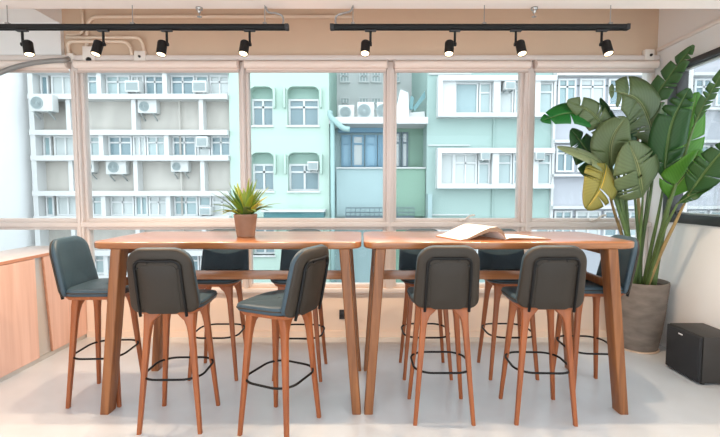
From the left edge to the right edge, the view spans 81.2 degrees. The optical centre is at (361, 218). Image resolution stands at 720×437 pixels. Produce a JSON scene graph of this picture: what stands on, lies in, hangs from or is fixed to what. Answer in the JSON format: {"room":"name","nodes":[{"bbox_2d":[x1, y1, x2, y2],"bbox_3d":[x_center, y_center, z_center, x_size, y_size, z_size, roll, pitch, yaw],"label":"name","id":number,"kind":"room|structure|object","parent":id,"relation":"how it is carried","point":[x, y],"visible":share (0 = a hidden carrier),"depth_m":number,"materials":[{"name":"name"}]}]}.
{"room":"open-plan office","nodes":[
{"label":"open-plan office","id":0,"kind":"room"},
{"bbox_2d":[86,287,605,335],"bbox_3d":[-1.010,0.881,4.064,7.380,0.470,0.200,0,4,0],"label":"wall","id":1,"kind":"structure","parent":0,"point":[392,305],"depth_m":3.97,"materials":[{"name":"beige paint"}]},
{"bbox_2d":[0,227,77,235],"bbox_3d":[-3.622,0.363,3.981,1.957,0.575,0.070,0,4,0],"label":"window","id":2,"kind":"structure","parent":1,"relation":"in","point":[1,228],"depth_m":3.93,"materials":[{"name":"beige paint"}]},
{"bbox_2d":[70,63,86,241],"bbox_3d":[-2.612,-0.386,3.926,0.062,2.075,0.154,0,4,0],"label":"trim","id":3,"kind":"structure","parent":1,"relation":"attached to","point":[75,76],"depth_m":3.85,"materials":[{"name":"beige light wood"}]},
{"bbox_2d":[86,227,243,286],"bbox_3d":[-1.842,0.363,3.981,1.478,0.575,0.070,0,4,0],"label":"window","id":4,"kind":"structure","parent":1,"relation":"in","point":[89,230],"depth_m":3.93,"materials":[{"name":"clear glass"},{"name":"light wood"}]},
{"bbox_2d":[240,62,248,288],"bbox_3d":[-1.085,-0.386,3.926,0.036,2.075,0.154,0,4,0],"label":"trim","id":5,"kind":"structure","parent":1,"relation":"attached to","point":[242,70],"depth_m":3.84,"materials":[{"name":"beige paint"}]},
{"bbox_2d":[249,227,385,286],"bbox_3d":[-0.421,0.363,3.981,1.292,0.575,0.070,0,4,0],"label":"window","id":6,"kind":"structure","parent":1,"relation":"in","point":[252,283],"depth_m":3.95,"materials":[{"name":"beige paint"}]},
{"bbox_2d":[339,310,344,318],"bbox_3d":[-0.184,0.904,3.958,0.060,0.090,0.014,0,4,0],"label":"wall socket","id":7,"kind":"object","parent":1,"relation":"attached to","point":[341,312],"visible":0.65,"depth_m":3.95,"materials":[{"name":"black plastic"}]},
{"bbox_2d":[87,331,606,336],"bbox_3d":[0.040,1.092,3.971,5.280,0.060,0.012,0,4,0],"label":"baseboard","id":8,"kind":"structure","parent":1,"relation":"attached to","point":[89,333],"depth_m":3.96,"materials":[{"name":"beige paint"}]},
{"bbox_2d":[211,288,493,292],"bbox_3d":[-0.960,0.674,3.930,7.280,0.040,0.040,0,4,0],"label":"sill","id":9,"kind":"structure","parent":1,"relation":"attached to","point":[248,290],"depth_m":3.91,"materials":[{"name":"beige paint"}]},
{"bbox_2d":[386,62,393,288],"bbox_3d":[0.258,-0.386,3.926,0.066,2.075,0.154,0,4,0],"label":"trim","id":10,"kind":"structure","parent":1,"relation":"attached to","point":[390,71],"depth_m":3.85,"materials":[{"name":"beige paint"}]},
{"bbox_2d":[393,227,519,286],"bbox_3d":[0.884,0.363,3.981,1.186,0.575,0.070,0,4,0],"label":"window","id":11,"kind":"structure","parent":1,"relation":"in","point":[395,284],"depth_m":3.93,"materials":[{"name":"beige paint"}]},
{"bbox_2d":[520,62,533,253],"bbox_3d":[1.520,-0.386,3.926,0.085,2.075,0.154,0,4,0],"label":"trim","id":12,"kind":"structure","parent":1,"relation":"attached to","point":[528,78],"depth_m":3.85,"materials":[{"name":"beige paint"}]},
{"bbox_2d":[530,227,647,275],"bbox_3d":[2.121,0.363,3.981,1.118,0.575,0.070,0,4,0],"label":"window","id":13,"kind":"structure","parent":1,"relation":"in","point":[531,228],"depth_m":3.93,"materials":[{"name":"beige paint"}]},
{"bbox_2d":[0,337,719,436],"bbox_3d":[-0.885,1.341,1.688,7.630,0.150,5.000,0,4,0],"label":"floor","id":14,"kind":"structure","parent":0,"point":[663,401],"depth_m":2.81,"materials":[{"name":"concrete"}]},
{"bbox_2d":[0,246,86,381],"bbox_3d":[-2.831,0.792,2.302,0.478,0.870,3.295,0,4,0],"label":"base cabinet","id":15,"kind":"object","parent":14,"relation":"on","point":[35,322],"visible":0.67,"depth_m":3.31,"materials":[{"name":"brown wood"}]},
{"bbox_2d":[49,236,141,408],"bbox_3d":[-1.757,0.657,2.815,0.482,1.075,0.398,0,4,-3],"label":"bar stool","id":16,"kind":"object","parent":14,"relation":"on","point":[77,279],"visible":0.73,"depth_m":2.71,"materials":[{"name":"blue leather"}]},
{"bbox_2d":[126,247,219,434],"bbox_3d":[-1.094,0.678,2.474,0.398,1.075,0.482,0,4,-1],"label":"bar stool","id":17,"kind":"object","parent":14,"relation":"on","point":[161,280],"visible":1,"depth_m":2.29,"materials":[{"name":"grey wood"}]},
{"bbox_2d":[187,229,248,380],"bbox_3d":[-1.087,0.631,3.223,0.398,1.075,0.482,0,4,0],"label":"bar stool","id":18,"kind":"object","parent":14,"relation":"on","point":[212,259],"visible":0.39,"depth_m":3.31,"materials":[{"name":"black leather"}]},
{"bbox_2d":[94,231,360,414],"bbox_3d":[-0.833,0.654,2.920,1.658,1.066,0.734,0,4,0],"label":"bar table","id":19,"kind":"object","parent":14,"relation":"on","point":[345,241],"visible":0.91,"depth_m":2.59,"materials":[{"name":"brown wood"}]},
{"bbox_2d":[213,180,278,236],"bbox_3d":[-0.783,-0.078,2.883,0.452,0.400,0.484,2,4,31],"label":"potted plant","id":20,"kind":"object","parent":19,"relation":"on","point":[246,204],"visible":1,"depth_m":2.81,"materials":[{"name":"green plant"}]},
{"bbox_2d":[236,244,328,436],"bbox_3d":[-0.443,0.682,2.418,0.482,1.075,0.398,2,4,24],"label":"bar stool","id":21,"kind":"object","parent":14,"relation":"on","point":[303,292],"visible":1,"depth_m":2.29,"materials":[{"name":"grey leather"}]},
{"bbox_2d":[270,229,326,381],"bbox_3d":[-0.465,0.632,3.213,0.398,1.075,0.482,0,4,2],"label":"bar stool","id":22,"kind":"object","parent":14,"relation":"on","point":[287,255],"visible":0.22,"depth_m":3.29,"materials":[{"name":"black leather"}]},
{"bbox_2d":[399,229,452,379],"bbox_3d":[0.481,0.630,3.233,0.398,1.075,0.482,0,4,0],"label":"bar stool","id":23,"kind":"object","parent":14,"relation":"on","point":[407,257],"visible":0.34,"depth_m":3.31,"materials":[{"name":"black wood"}]},
{"bbox_2d":[407,245,479,425],"bbox_3d":[0.485,0.673,2.564,0.398,1.075,0.482,0,4,0],"label":"bar stool","id":24,"kind":"object","parent":14,"relation":"on","point":[446,276],"visible":1,"depth_m":2.38,"materials":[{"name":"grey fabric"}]},
{"bbox_2d":[363,231,634,414],"bbox_3d":[0.850,0.654,2.920,1.680,1.066,0.734,0,4,0],"label":"bar table","id":25,"kind":"object","parent":14,"relation":"on","point":[607,247],"visible":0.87,"depth_m":2.58,"materials":[{"name":"brown wood"}]},
{"bbox_2d":[436,224,550,240],"bbox_3d":[0.851,0.087,2.763,0.671,0.086,0.286,0,4,-6],"label":"open book","id":26,"kind":"object","parent":25,"relation":"on","point":[465,232],"visible":0.99,"depth_m":2.69,"materials":[{"name":"white paper"}]},
{"bbox_2d":[477,229,538,379],"bbox_3d":[1.111,0.630,3.233,0.398,1.075,0.482,0,4,0],"label":"bar stool","id":27,"kind":"object","parent":14,"relation":"on","point":[490,259],"visible":0.4,"depth_m":3.31,"materials":[{"name":"black leather"}]},
{"bbox_2d":[498,245,586,426],"bbox_3d":[1.087,0.673,2.561,0.398,1.075,0.482,0,4,2],"label":"bar stool","id":28,"kind":"object","parent":14,"relation":"on","point":[551,277],"visible":1,"depth_m":2.38,"materials":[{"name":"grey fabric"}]},
{"bbox_2d":[554,234,639,389],"bbox_3d":[1.592,0.651,2.897,0.482,1.075,0.398,0,4,3],"label":"bar stool","id":29,"kind":"object","parent":14,"relation":"on","point":[628,258],"visible":0.44,"depth_m":2.76,"materials":[{"name":"black wood"}]},
{"bbox_2d":[621,276,670,353],"bbox_3d":[2.425,0.838,3.695,0.446,0.602,0.446,0,4,0],"label":"planter","id":30,"kind":"object","parent":14,"relation":"on","point":[644,311],"visible":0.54,"depth_m":3.52,"materials":[{"name":"concrete"}]},
{"bbox_2d":[540,45,719,284],"bbox_3d":[2.058,-0.365,3.371,1.227,1.925,0.749,1,4,19],"label":"plant","id":31,"kind":"object","parent":30,"relation":"in","point":[669,140],"visible":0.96,"depth_m":3.26,"materials":[{"name":"green plant"}]},
{"bbox_2d":[665,323,719,384],"bbox_3d":[2.525,1.001,3.134,0.290,0.348,0.330,0,4,0],"label":"subwoofer","id":32,"kind":"object","parent":14,"relation":"on","point":[692,349],"visible":1,"depth_m":3.04,"materials":[{"name":"grey wood"}]},
{"bbox_2d":[665,324,702,381],"bbox_3d":[2.396,0.994,3.134,0.028,0.330,0.322,0,4,0],"label":"grille","id":33,"kind":"object","parent":32,"relation":"attached to","point":[684,347],"depth_m":3.10,"materials":[{"name":"black fabric"}]},
{"bbox_2d":[0,0,719,8],"bbox_3d":[-0.885,-1.327,0.843,7.630,0.217,3.650,0,4,0],"label":"ceiling","id":34,"kind":"structure","parent":0,"point":[11,4],"depth_m":2.61,"materials":[{"name":"beige paint"}]},
{"bbox_2d":[0,5,288,30],"bbox_3d":[-1.412,-1.257,2.630,1.909,0.153,0.048,0,4,0],"label":"track","id":35,"kind":"object","parent":34,"relation":"hanging from","point":[6,26],"visible":1,"depth_m":2.61,"materials":[{"name":"black metal"}]},
{"bbox_2d":[15,29,34,56],"bbox_3d":[-2.106,-1.099,2.635,0.116,0.168,0.063,2,4,23],"label":"track spotlight","id":36,"kind":"object","parent":35,"relation":"hanging from","point":[27,45],"visible":1,"depth_m":2.62,"materials":[{"name":"black plastic"}]},
{"bbox_2d":[90,29,109,56],"bbox_3d":[-1.638,-1.099,2.625,0.103,0.168,0.078,0,4,0],"label":"track spotlight","id":37,"kind":"object","parent":35,"relation":"hanging from","point":[97,46],"visible":1,"depth_m":2.62,"materials":[{"name":"black plastic"}]},
{"bbox_2d":[156,29,172,56],"bbox_3d":[-1.236,-1.099,2.626,0.094,0.168,0.075,0,4,0],"label":"track spotlight","id":38,"kind":"object","parent":35,"relation":"hanging from","point":[161,49],"visible":1,"depth_m":2.62,"materials":[{"name":"black plastic"}]},
{"bbox_2d":[238,29,255,56],"bbox_3d":[-0.719,-1.098,2.623,0.098,0.168,0.082,0,4,0],"label":"track spotlight","id":39,"kind":"object","parent":35,"relation":"hanging from","point":[244,44],"visible":1,"depth_m":2.62,"materials":[{"name":"black plastic"}]},
{"bbox_2d":[195,6,202,17],"bbox_3d":[-1.030,-1.305,2.658,0.044,0.056,0.044,0,4,0],"label":"sprinkler head","id":40,"kind":"object","parent":34,"relation":"attached to","point":[199,9],"visible":1,"depth_m":2.65},
{"bbox_2d":[330,5,630,30],"bbox_3d":[0.736,-1.258,2.630,1.871,0.153,0.048,0,4,0],"label":"track","id":41,"kind":"object","parent":34,"relation":"hanging from","point":[610,26],"visible":1,"depth_m":2.61,"materials":[{"name":"black metal"}]},
{"bbox_2d":[360,29,375,56],"bbox_3d":[0.039,-1.098,2.622,0.098,0.168,0.084,0,4,0],"label":"track spotlight","id":42,"kind":"object","parent":41,"relation":"hanging from","point":[365,44],"visible":1,"depth_m":2.61,"materials":[{"name":"black plastic"}]},
{"bbox_2d":[444,29,460,56],"bbox_3d":[0.565,-1.098,2.624,0.105,0.168,0.080,0,4,0],"label":"track spotlight","id":43,"kind":"object","parent":41,"relation":"hanging from","point":[449,44],"visible":1,"depth_m":2.61,"materials":[{"name":"black plastic"}]},
{"bbox_2d":[510,29,526,56],"bbox_3d":[0.978,-1.098,2.623,0.096,0.168,0.082,0,4,0],"label":"track spotlight","id":44,"kind":"object","parent":41,"relation":"hanging from","point":[520,45],"visible":1,"depth_m":2.61,"materials":[{"name":"black plastic"}]},
{"bbox_2d":[595,29,613,56],"bbox_3d":[1.516,-1.098,2.623,0.096,0.168,0.082,0,4,0],"label":"track spotlight","id":45,"kind":"object","parent":41,"relation":"hanging from","point":[606,45],"visible":1,"depth_m":2.62,"materials":[{"name":"black plastic"}]},
{"bbox_2d":[531,6,537,17],"bbox_3d":[1.090,-1.305,2.658,0.044,0.056,0.044,0,4,0],"label":"sprinkler head","id":46,"kind":"object","parent":34,"relation":"attached to","point":[534,8],"visible":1,"depth_m":2.65},
{"bbox_2d":[62,9,658,61],"bbox_3d":[-1.010,-1.801,3.894,7.380,0.755,0.200,0,4,0],"label":"wall","id":47,"kind":"structure","parent":0,"point":[304,36],"depth_m":3.80,"materials":[{"name":"beige paint"}]},
{"bbox_2d":[0,9,64,54],"bbox_3d":[-3.650,-1.786,3.219,1.900,0.700,1.150,0,4,0],"label":"beam","id":48,"kind":"structure","parent":47,"relation":"attached to","point":[44,42],"depth_m":3.76,"materials":[{"name":"white paint"}]},
{"bbox_2d":[0,56,70,75],"bbox_3d":[-3.089,-1.291,3.750,0.972,0.338,0.114,0,4,0],"label":"conduit","id":49,"kind":"object","parent":48,"relation":"attached to","point":[11,68],"visible":1,"depth_m":3.69,"materials":[{"name":"grey metal"}]},
{"bbox_2d":[0,60,70,72],"bbox_3d":[-3.018,-1.371,3.778,0.763,0.105,0.082,0,4,0],"label":"roller blind","id":50,"kind":"object","parent":47,"relation":"attached to","point":[53,67],"visible":0.78,"depth_m":3.76,"materials":[{"name":"beige fabric"}]},
{"bbox_2d":[0,72,76,221],"bbox_3d":[-3.622,-0.695,3.914,1.957,1.455,0.070,0,4,0],"label":"window","id":51,"kind":"structure","parent":47,"relation":"in","point":[1,219],"depth_m":3.92,"materials":[{"name":"clear glass"},{"name":"light wood"}]},
{"bbox_2d":[67,53,75,62],"bbox_3d":[-2.621,-1.448,3.791,0.062,0.075,0.050,0,4,0],"label":"junction box","id":52,"kind":"object","parent":47,"relation":"attached to","point":[70,55],"visible":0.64,"depth_m":3.77,"materials":[{"name":"white plastic"}]},
{"bbox_2d":[66,9,83,35],"bbox_3d":[-2.579,-1.759,3.779,0.158,0.233,0.021,0,4,0],"label":"conduit","id":53,"kind":"object","parent":47,"relation":"attached to","point":[82,10],"visible":0.84,"depth_m":3.77,"materials":[{"name":"beige metal"}]},
{"bbox_2d":[82,46,94,60],"bbox_3d":[-2.451,-1.470,3.779,0.109,0.148,0.073,0,4,0],"label":"security camera","id":54,"kind":"object","parent":47,"relation":"attached to","point":[87,55],"visible":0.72,"depth_m":3.76,"materials":[{"name":"white plastic"}]},
{"bbox_2d":[66,40,133,54],"bbox_3d":[-2.359,-1.517,3.778,0.604,0.161,0.059,0,4,0],"label":"conduit","id":55,"kind":"object","parent":47,"relation":"attached to","point":[69,42],"visible":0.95,"depth_m":3.75,"materials":[{"name":"beige metal"}]},
{"bbox_2d":[65,36,145,50],"bbox_3d":[-2.299,-1.565,3.775,0.693,0.136,0.059,0,4,0],"label":"conduit","id":56,"kind":"object","parent":47,"relation":"attached to","point":[66,37],"visible":0.99,"depth_m":3.74,"materials":[{"name":"beige metal"}]},
{"bbox_2d":[134,51,147,59],"bbox_3d":[-1.995,-1.456,3.782,0.102,0.101,0.068,0,4,0],"label":"junction box","id":57,"kind":"object","parent":47,"relation":"attached to","point":[138,55],"visible":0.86,"depth_m":3.77,"materials":[{"name":"white plastic"}]},
{"bbox_2d":[72,59,239,72],"bbox_3d":[-1.846,-1.371,3.778,1.482,0.105,0.082,0,4,0],"label":"roller blind","id":58,"kind":"object","parent":47,"relation":"attached to","point":[83,66],"visible":1,"depth_m":3.76,"materials":[{"name":"beige fabric"}]},
{"bbox_2d":[80,69,242,221],"bbox_3d":[-1.842,-0.695,3.914,1.478,1.455,0.070,0,4,0],"label":"window","id":59,"kind":"structure","parent":47,"relation":"in","point":[83,76],"depth_m":3.92,"materials":[{"name":"clear glass"},{"name":"light wood"}]},
{"bbox_2d":[85,15,351,45],"bbox_3d":[-1.295,-1.675,3.784,2.411,0.313,0.030,0,4,0],"label":"conduit","id":60,"kind":"object","parent":47,"relation":"attached to","point":[94,17],"visible":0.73,"depth_m":3.77,"materials":[{"name":"beige metal"}]},
{"bbox_2d":[243,59,387,72],"bbox_3d":[-0.416,-1.371,3.778,1.298,0.105,0.082,0,4,0],"label":"roller blind","id":61,"kind":"object","parent":47,"relation":"attached to","point":[251,66],"visible":1,"depth_m":3.76,"materials":[{"name":"beige fabric"}]},
{"bbox_2d":[245,70,386,221],"bbox_3d":[-0.421,-0.695,3.914,1.292,1.455,0.070,0,4,0],"label":"window","id":62,"kind":"structure","parent":47,"relation":"in","point":[247,75],"depth_m":3.90,"materials":[{"name":"beige paint"}]},
{"bbox_2d":[0,55,659,60],"bbox_3d":[-0.960,-1.447,3.794,7.280,0.045,0.045,0,4,0],"label":"trim","id":63,"kind":"structure","parent":47,"relation":"attached to","point":[2,57],"depth_m":3.77,"materials":[{"name":"beige paint"}]},
{"bbox_2d":[393,69,522,221],"bbox_3d":[0.884,-0.694,3.894,1.186,1.455,0.110,0,4,0],"label":"window","id":64,"kind":"structure","parent":47,"relation":"in","point":[520,75],"depth_m":3.91,"materials":[{"name":"beige paint"}]},
{"bbox_2d":[393,59,531,72],"bbox_3d":[0.901,-1.371,3.778,1.237,0.105,0.082,0,4,0],"label":"roller blind","id":65,"kind":"object","parent":47,"relation":"attached to","point":[400,66],"visible":1,"depth_m":3.76,"materials":[{"name":"beige fabric"}]},
{"bbox_2d":[530,69,654,221],"bbox_3d":[2.121,-0.694,3.894,1.118,1.455,0.110,0,4,0],"label":"window","id":66,"kind":"structure","parent":47,"relation":"in","point":[650,76],"depth_m":3.92,"materials":[{"name":"beige paint"}]},
{"bbox_2d":[533,59,659,72],"bbox_3d":[2.105,-1.371,3.778,1.110,0.105,0.082,0,4,0],"label":"roller blind","id":67,"kind":"object","parent":47,"relation":"attached to","point":[540,66],"visible":1,"depth_m":3.76,"materials":[{"name":"beige fabric"}]},
{"bbox_2d":[642,49,654,59],"bbox_3d":[2.582,-1.471,3.781,0.086,0.096,0.068,0,4,0],"label":"junction box","id":68,"kind":"object","parent":47,"relation":"attached to","point":[649,53],"visible":0.88,"depth_m":3.77,"materials":[{"name":"white plastic"}]},
{"bbox_2d":[635,9,719,346],"bbox_3d":[2.780,-0.380,1.579,0.200,3.300,5.000,0,4,0],"label":"wall","id":69,"kind":"structure","parent":0,"point":[690,259],"depth_m":3.46,"materials":[{"name":"white paint"}]},
{"bbox_2d":[0,222,651,226],"bbox_3d":[-0.960,0.053,3.956,7.280,0.045,0.150,0,4,0],"label":"trim","id":70,"kind":"structure","parent":69,"relation":"attached to","point":[2,224],"depth_m":3.88,"materials":[{"name":"beige paint"}]},
{"bbox_2d":[657,18,719,51],"bbox_3d":[2.665,-1.482,3.248,0.030,0.030,1.070,0,4,0],"label":"trim ledge","id":71,"kind":"object","parent":69,"relation":"attached to","point":[717,21],"visible":1,"depth_m":3.40,"materials":[{"name":"beige paint"}]},
{"bbox_2d":[662,47,719,226],"bbox_3d":[2.710,-0.537,2.005,0.100,1.340,3.370,0,4,0],"label":"window","id":72,"kind":"structure","parent":69,"relation":"in","point":[705,219],"depth_m":3.41,"materials":[{"name":"grey"}]},
{"label":"outside","id":73,"kind":"structure","parent":0,"visible":0},
{"bbox_3d":[0.000,3.628,32.543,120.000,0.200,55.500,0,4,0],"label":"street","id":74,"kind":"object","parent":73,"visible":0},
{"bbox_2d":[0,73,34,250],"bbox_3d":[-18.986,-4.048,19.975,7.800,16.705,7.620,0,4,0],"label":"apartment building","id":75,"kind":"structure","parent":74,"relation":"on","point":[16,188],"depth_m":18.26,"materials":[{"name":"white"}]},
{"bbox_2d":[27,69,230,278],"bbox_3d":[-10.326,-3.978,21.668,8.761,16.352,6.250,0,4,0],"label":"apartment building","id":76,"kind":"structure","parent":74,"relation":"on","point":[118,132],"depth_m":19.06,"materials":[{"name":"grey"}]},
{"bbox_2d":[29,95,58,119],"bbox_3d":[-13.867,-4.849,18.323,0.983,1.027,0.416,0,4,0],"label":"air conditioner","id":77,"kind":"object","parent":76,"relation":"attached to","point":[39,104],"visible":1,"depth_m":18.15,"materials":[{"name":"grey"}]},
{"bbox_2d":[30,96,42,108],"bbox_3d":[-14.044,-4.996,18.123,0.537,0.532,0.036,0,4,0],"label":"fan grille","id":78,"kind":"object","parent":77,"relation":"attached to","point":[36,102],"depth_m":18.12,"materials":[{"name":"grey metal"}]},
{"bbox_2d":[91,161,98,179],"bbox_3d":[-12.407,-2.194,19.041,0.715,0.850,0.416,0,4,0],"label":"air conditioner","id":79,"kind":"object","parent":76,"relation":"attached to","point":[94,164],"visible":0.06,"depth_m":18.99,"materials":[{"name":"grey metal"}]},
{"bbox_2d":[106,161,130,181],"bbox_3d":[-11.057,-2.161,19.044,0.916,0.961,0.416,0,4,0],"label":"air conditioner","id":80,"kind":"object","parent":76,"relation":"attached to","point":[113,168],"visible":0.94,"depth_m":18.87,"materials":[{"name":"grey"}]},
{"bbox_2d":[108,162,118,171],"bbox_3d":[-11.167,-2.308,18.844,0.487,0.482,0.036,0,4,0],"label":"fan grille","id":81,"kind":"object","parent":80,"relation":"attached to","point":[112,166],"depth_m":18.84,"materials":[{"name":"grey"}]},
{"bbox_2d":[125,80,143,93],"bbox_3d":[-10.059,-5.774,18.558,0.626,0.536,0.470,0,4,0],"label":"air conditioner","id":82,"kind":"object","parent":76,"relation":"attached to","point":[131,86],"visible":0.97,"depth_m":18.34,"materials":[{"name":"grey"}]},
{"bbox_2d":[126,82,137,89],"bbox_3d":[-10.059,-5.775,18.333,0.501,0.328,0.020,0,4,0],"label":"grille","id":83,"kind":"object","parent":82,"relation":"attached to","point":[129,85],"depth_m":18.33,"materials":[{"name":"grey"}]},
{"bbox_2d":[137,100,160,121],"bbox_3d":[-9.573,-4.839,18.875,0.849,0.894,0.416,0,4,0],"label":"air conditioner","id":84,"kind":"object","parent":76,"relation":"attached to","point":[145,107],"visible":1,"depth_m":18.70,"materials":[{"name":"grey metal"}]},
{"bbox_2d":[139,101,148,110],"bbox_3d":[-9.700,-4.987,18.675,0.436,0.432,0.036,0,4,0],"label":"fan grille","id":85,"kind":"object","parent":84,"relation":"attached to","point":[143,105],"depth_m":18.67,"materials":[{"name":"grey metal"}]},
{"bbox_2d":[171,161,190,178],"bbox_3d":[-8.201,-2.194,19.041,0.782,0.806,0.416,0,4,0],"label":"air conditioner","id":86,"kind":"object","parent":76,"relation":"attached to","point":[176,166],"visible":0.99,"depth_m":18.86,"materials":[{"name":"grey metal"}]},
{"bbox_2d":[172,162,180,169],"bbox_3d":[-8.334,-2.341,18.842,0.369,0.366,0.036,0,4,0],"label":"fan grille","id":87,"kind":"object","parent":86,"relation":"attached to","point":[175,165],"depth_m":18.84,"materials":[{"name":"grey metal"}]},
{"bbox_2d":[192,80,209,93],"bbox_3d":[-7.116,-5.763,18.559,0.626,0.558,0.470,0,4,0],"label":"air conditioner","id":88,"kind":"object","parent":76,"relation":"attached to","point":[198,86],"visible":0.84,"depth_m":18.34,"materials":[{"name":"grey"}]},
{"bbox_2d":[193,82,204,88],"bbox_3d":[-7.116,-5.763,18.334,0.501,0.341,0.020,0,4,0],"label":"grille","id":89,"kind":"object","parent":88,"relation":"attached to","point":[196,85],"depth_m":18.32,"materials":[{"name":"grey"}]},
{"bbox_2d":[196,136,210,148],"bbox_3d":[-7.080,-3.383,18.734,0.514,0.514,0.420,0,4,0],"label":"air conditioner","id":90,"kind":"object","parent":76,"relation":"attached to","point":[201,141],"visible":1,"depth_m":18.55,"materials":[{"name":"grey"}]},
{"bbox_2d":[197,138,205,143],"bbox_3d":[-7.080,-3.386,18.534,0.411,0.314,0.020,0,4,0],"label":"grille","id":91,"kind":"object","parent":90,"relation":"attached to","point":[199,140],"depth_m":18.52,"materials":[{"name":"grey"}]},
{"bbox_2d":[199,207,213,215],"bbox_3d":[-7.014,-0.319,18.927,0.514,0.426,0.420,0,4,0],"label":"air conditioner","id":92,"kind":"object","parent":76,"relation":"on","point":[203,211],"visible":1,"depth_m":18.74,"materials":[{"name":"grey"}]},
{"bbox_2d":[200,208,208,213],"bbox_3d":[-7.014,-0.324,18.727,0.411,0.261,0.020,0,4,0],"label":"grille","id":93,"kind":"object","parent":92,"relation":"attached to","point":[202,210],"depth_m":18.72,"materials":[{"name":"grey metal"}]},
{"bbox_2d":[228,73,336,281],"bbox_3d":[-3.699,-3.800,21.303,4.448,16.042,7.000,0,4,0],"label":"apartment building","id":94,"kind":"structure","parent":74,"relation":"on","point":[290,127],"depth_m":18.91,"materials":[{"name":"green paint"}]},
{"bbox_2d":[307,161,318,171],"bbox_3d":[-2.201,-2.347,18.980,0.492,0.448,0.420,0,4,0],"label":"air conditioner","id":95,"kind":"object","parent":94,"relation":"attached to","point":[311,165],"visible":0.96,"depth_m":18.78,"materials":[{"name":"grey"}]},
{"bbox_2d":[308,163,316,168],"bbox_3d":[-2.201,-2.352,18.779,0.393,0.275,0.020,0,4,0],"label":"grille","id":96,"kind":"object","parent":95,"relation":"attached to","point":[310,165],"depth_m":18.77,"materials":[{"name":"grey metal"}]},
{"bbox_2d":[337,73,411,116],"bbox_3d":[0.760,-4.007,26.340,5.096,15.821,2.920,0,4,0],"label":"apartment building","id":97,"kind":"structure","parent":74,"relation":"on","point":[352,88],"depth_m":24.75,"materials":[{"name":"grey paint"}]},
{"bbox_2d":[327,110,427,281],"bbox_3d":[0.692,-0.359,21.764,4.427,9.116,6.514,0,4,0],"label":"annex building","id":98,"kind":"structure","parent":74,"relation":"on","point":[356,143],"depth_m":19.21,"materials":[{"name":"blue"}]},
{"bbox_2d":[338,105,353,116],"bbox_3d":[-0.730,-4.772,19.670,0.738,0.996,0.536,0,4,0],"label":"air conditioner","id":99,"kind":"object","parent":98,"relation":"on","point":[343,110],"visible":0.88,"depth_m":19.41,"materials":[{"name":"grey metal"}]},
{"bbox_2d":[340,106,350,116],"bbox_3d":[-0.767,-4.916,19.411,0.514,0.508,0.036,0,4,0],"label":"fan grille","id":100,"kind":"object","parent":99,"relation":"attached to","point":[345,111],"depth_m":19.41,"materials":[{"name":"grey"}]},
{"bbox_2d":[357,102,373,116],"bbox_3d":[0.174,-4.838,19.666,0.782,1.128,0.536,0,4,0],"label":"air conditioner","id":101,"kind":"object","parent":98,"relation":"on","point":[364,109],"visible":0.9,"depth_m":19.41,"materials":[{"name":"grey"}]},
{"bbox_2d":[376,102,382,116],"bbox_3d":[1.016,-4.838,19.666,0.723,1.128,0.536,0,4,0],"label":"air conditioner","id":102,"kind":"object","parent":98,"relation":"on","point":[379,106],"visible":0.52,"depth_m":19.41,"materials":[{"name":"grey"}]},
{"bbox_2d":[397,89,424,116],"bbox_3d":[2.152,-5.154,19.063,1.450,1.300,0.500,0,4,0],"label":"cowl","id":103,"kind":"object","parent":98,"relation":"on","point":[403,105],"visible":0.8,"depth_m":18.85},
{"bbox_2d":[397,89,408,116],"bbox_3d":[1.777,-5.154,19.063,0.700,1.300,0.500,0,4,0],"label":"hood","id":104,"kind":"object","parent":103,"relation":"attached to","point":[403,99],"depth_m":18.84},
{"bbox_2d":[411,73,557,281],"bbox_3d":[5.688,-3.926,21.546,5.565,16.263,6.500,0,4,0],"label":"apartment building","id":105,"kind":"structure","parent":74,"relation":"on","point":[468,114],"depth_m":18.79,"materials":[{"name":"painted concrete"},{"name":"glass"},{"name":"metal"}]},
{"bbox_2d":[478,151,489,161],"bbox_3d":[5.389,-2.727,18.505,0.402,0.426,0.520,0,4,0],"label":"air conditioner","id":106,"kind":"object","parent":105,"relation":"attached to","point":[484,155],"visible":0.96,"depth_m":18.26,"materials":[{"name":"grey"}]},
{"bbox_2d":[482,153,489,158],"bbox_3d":[5.389,-2.728,18.254,0.322,0.261,0.020,0,4,0],"label":"grille","id":107,"kind":"object","parent":106,"relation":"attached to","point":[484,155],"depth_m":18.24,"materials":[{"name":"grey"}]},
{"bbox_2d":[501,81,514,92],"bbox_3d":[6.385,-5.736,18.315,0.447,0.403,0.520,0,4,0],"label":"air conditioner","id":108,"kind":"object","parent":105,"relation":"attached to","point":[507,86],"visible":1,"depth_m":18.08,"materials":[{"name":"grey plastic"}]},
{"bbox_2d":[506,82,514,87],"bbox_3d":[6.385,-5.738,18.064,0.358,0.248,0.020,0,4,0],"label":"grille","id":109,"kind":"object","parent":108,"relation":"attached to","point":[508,84],"depth_m":18.05,"materials":[{"name":"grey"}]},
{"bbox_2d":[534,151,544,161],"bbox_3d":[7.770,-2.727,18.505,0.402,0.426,0.520,0,4,0],"label":"air conditioner","id":110,"kind":"object","parent":105,"relation":"attached to","point":[538,155],"visible":0.83,"depth_m":18.26,"materials":[{"name":"grey"}]},
{"bbox_2d":[537,153,544,158],"bbox_3d":[7.770,-2.728,18.254,0.322,0.261,0.020,0,4,0],"label":"grille","id":111,"kind":"object","parent":110,"relation":"attached to","point":[539,155],"depth_m":18.24,"materials":[{"name":"grey metal"}]},
{"bbox_2d":[549,59,719,274],"bbox_3d":[24.082,-3.931,21.620,31.223,16.263,6.350,0,4,0],"label":"apartment building","id":112,"kind":"structure","parent":74,"relation":"on","point":[565,199],"depth_m":18.78,"materials":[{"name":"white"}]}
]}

